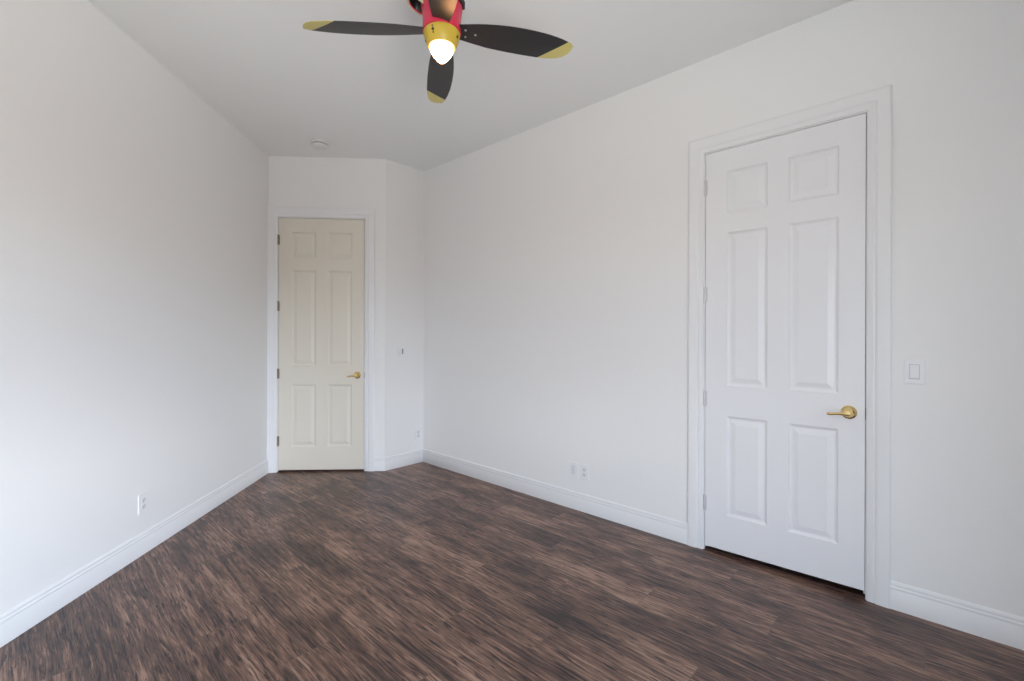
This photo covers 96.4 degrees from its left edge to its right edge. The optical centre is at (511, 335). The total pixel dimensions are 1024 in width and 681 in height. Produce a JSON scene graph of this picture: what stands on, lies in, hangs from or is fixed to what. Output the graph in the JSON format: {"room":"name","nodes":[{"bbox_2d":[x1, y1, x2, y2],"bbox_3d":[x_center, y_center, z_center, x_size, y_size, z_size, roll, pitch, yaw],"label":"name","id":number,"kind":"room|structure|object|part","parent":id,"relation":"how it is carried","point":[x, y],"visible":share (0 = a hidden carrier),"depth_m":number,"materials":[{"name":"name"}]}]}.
{"room":"empty bedroom","nodes":[
{"label":"empty bedroom","id":0,"kind":"room"},
{"bbox_2d":[0,0,268,613],"bbox_3d":[-2.275,-0.208,2.516,0.120,3.053,4.037,0,0,-4],"label":"wall","id":1,"kind":"structure","parent":0,"point":[134,214],"depth_m":2.52,"materials":[{"name":"white paint"}]},
{"bbox_2d":[0,459,267,647],"bbox_3d":[-2.208,1.252,2.473,0.016,0.134,3.848,0,0,-4],"label":"baseboard","id":2,"kind":"structure","parent":1,"relation":"attached to","point":[23,616],"depth_m":2.50,"materials":[{"name":"white wood"}]},
{"bbox_2d":[138,492,147,514],"bbox_3d":[-2.232,1.013,2.770,0.009,0.117,0.073,0,0,-4],"label":"wall outlet","id":3,"kind":"object","parent":1,"relation":"attached to","point":[142,498],"visible":1,"depth_m":2.76,"materials":[{"name":"white plastic"}]},
{"bbox_2d":[269,156,385,456],"bbox_3d":[-1.861,-0.206,4.509,1.228,3.053,0.120,0,0,-4],"label":"wall","id":4,"kind":"structure","parent":0,"point":[312,182],"depth_m":4.47,"materials":[{"name":"white paint"}]},
{"bbox_2d":[277,217,364,471],"bbox_3d":[-1.852,0.082,4.476,0.852,2.478,0.186,0,0,-4],"label":"door","id":5,"kind":"structure","parent":4,"relation":"in","point":[321,301],"depth_m":4.45,"materials":[{"name":"white wood"}]},
{"bbox_3d":[-1.510,0.384,4.441,0.069,0.069,0.068,0,0,-4],"label":"handle","id":6,"kind":"part","parent":5,"relation":"part of","materials":[{"name":"gold metal"}]},
{"bbox_2d":[267,207,374,472],"bbox_3d":[-1.850,0.041,4.439,1.014,2.558,0.020,0,0,-4],"label":"door frame","id":7,"kind":"structure","parent":4,"relation":"attached to","point":[274,213],"depth_m":4.43,"materials":[{"name":"white wood"}]},
{"bbox_2d":[374,457,384,470],"bbox_3d":[-1.295,1.255,4.481,0.107,0.134,0.016,0,0,-4],"label":"baseboard","id":8,"kind":"structure","parent":4,"relation":"attached to","point":[379,462],"depth_m":4.47,"materials":[{"name":"white wood"}]},
{"bbox_2d":[385,159,423,456],"bbox_3d":[-1.091,-0.204,4.745,0.120,3.053,0.578,0,0,43],"label":"wall","id":9,"kind":"structure","parent":0,"point":[404,227],"depth_m":4.65,"materials":[{"name":"white paint"}]},
{"bbox_2d":[397,346,403,356],"bbox_3d":[-1.122,0.160,4.616,0.012,0.118,0.080,0,0,43],"label":"light switch","id":10,"kind":"object","parent":9,"relation":"attached to","point":[400,349],"visible":1,"depth_m":4.61,"materials":[{"name":"white plastic"}]},
{"bbox_2d":[385,449,422,470],"bbox_3d":[-1.089,1.256,4.653,0.016,0.134,0.465,0,0,43],"label":"baseboard","id":11,"kind":"structure","parent":9,"relation":"attached to","point":[416,456],"depth_m":4.63,"materials":[{"name":"white wood"}]},
{"bbox_2d":[415,428,420,439],"bbox_3d":[-0.978,1.023,4.777,0.009,0.117,0.073,0,0,43],"label":"wall outlet","id":12,"kind":"object","parent":9,"relation":"attached to","point":[417,430],"visible":1,"depth_m":4.77,"materials":[{"name":"white plastic"}]},
{"bbox_2d":[87,0,852,170],"bbox_3d":[-0.948,-1.790,2.754,6.860,0.120,5.450,0,0,43],"label":"ceiling","id":13,"kind":"structure","parent":0,"point":[284,85],"depth_m":2.88,"materials":[{"name":"white paint"}]},
{"bbox_2d":[311,139,328,149],"bbox_3d":[-1.723,-1.706,4.110,0.152,0.053,0.152,0,0,0],"label":"smoke detector","id":14,"kind":"object","parent":13,"relation":"attached to","point":[318,144],"visible":1,"depth_m":4.07,"materials":[{"name":"white plastic"}]},
{"bbox_2d":[302,0,572,102],"bbox_3d":[-0.309,-1.474,2.058,0.900,0.508,0.865,0,0,37],"label":"ceiling fan","id":15,"kind":"object","parent":13,"relation":"hanging from","point":[442,29],"visible":1,"depth_m":2.05,"materials":[{"name":"black wood"}]},
{"bbox_3d":[-0.643,-1.353,2.015,0.542,0.007,0.145,-2,14,-4],"label":"blade","id":16,"kind":"part","parent":15,"relation":"part of","materials":[{"name":"paint"}]},
{"bbox_3d":[-0.374,-1.352,2.375,0.145,0.007,0.542,-14,0,-9],"label":"blade","id":17,"kind":"part","parent":15,"relation":"part of","materials":[{"name":"black wood"}]},
{"bbox_3d":[-0.256,-1.352,1.724,0.145,0.007,0.542,14,0,-8],"label":"blade","id":18,"kind":"part","parent":15,"relation":"part of","materials":[{"name":"paint"}]},
{"bbox_3d":[0.013,-1.351,2.102,0.542,0.007,0.145,2,-14,-7],"label":"blade","id":19,"kind":"part","parent":15,"relation":"part of","materials":[{"name":"paint"}]},
{"bbox_2d":[0,462,1023,680],"bbox_3d":[-0.958,1.383,2.754,6.860,0.120,5.450,0,0,43],"label":"floor","id":20,"kind":"structure","parent":0,"point":[422,571],"depth_m":2.23,"materials":[{"name":"brown wood"}]},
{"bbox_2d":[423,0,1023,616],"bbox_3d":[0.837,-0.198,3.274,4.950,3.053,0.120,0,0,43],"label":"wall","id":21,"kind":"structure","parent":0,"point":[556,251],"depth_m":2.89,"materials":[{"name":"white paint"}]},
{"bbox_2d":[423,449,687,544],"bbox_3d":[0.089,1.260,3.869,2.810,0.134,0.018,0,0,43],"label":"baseboard","id":22,"kind":"structure","parent":21,"relation":"attached to","point":[669,528],"depth_m":3.52,"materials":[{"name":"white wood"}]},
{"bbox_2d":[569,461,577,477],"bbox_3d":[0.472,1.030,3.521,0.080,0.120,0.008,0,0,43],"label":"wall plate","id":23,"kind":"object","parent":21,"relation":"attached to","point":[573,466],"visible":1,"depth_m":3.52,"materials":[{"name":"white plastic"}]},
{"bbox_2d":[580,464,588,480],"bbox_3d":[0.547,1.030,3.451,0.073,0.117,0.009,0,0,43],"label":"wall outlet","id":24,"kind":"object","parent":21,"relation":"attached to","point":[584,469],"visible":1,"depth_m":3.45,"materials":[{"name":"white plastic"}]},
{"bbox_2d":[703,111,867,599],"bbox_3d":[1.513,0.092,2.603,0.833,2.478,0.186,0,0,43],"label":"door","id":25,"kind":"structure","parent":21,"relation":"in","point":[786,214],"depth_m":2.55,"materials":[{"name":"white wood"}]},
{"bbox_3d":[1.668,0.400,2.348,0.094,0.023,0.018,0,0,44],"label":"lever","id":26,"kind":"part","parent":25,"relation":"part of","materials":[{"name":"gold metal"}]},
{"bbox_3d":[1.714,0.394,2.336,0.069,0.069,0.068,0,0,43],"label":"handle","id":27,"kind":"part","parent":25,"relation":"part of","materials":[{"name":"gold metal"}]},
{"bbox_2d":[687,84,891,608],"bbox_3d":[1.488,0.051,2.576,0.995,2.558,0.022,0,0,43],"label":"door frame","id":28,"kind":"structure","parent":21,"relation":"attached to","point":[878,102],"depth_m":2.29,"materials":[{"name":"white wood"}]},
{"bbox_2d":[904,359,924,383],"bbox_3d":[1.919,0.172,2.183,0.075,0.117,0.012,0,0,43],"label":"light switch","id":29,"kind":"object","parent":21,"relation":"attached to","point":[914,370],"visible":1,"depth_m":2.18,"materials":[{"name":"white plastic"}]},
{"bbox_2d":[890,580,1023,650],"bbox_3d":[2.183,1.266,1.933,0.906,0.134,0.017,0,0,43],"label":"baseboard","id":30,"kind":"structure","parent":21,"relation":"attached to","point":[998,626],"depth_m":2.07,"materials":[{"name":"white wood"}]}
]}

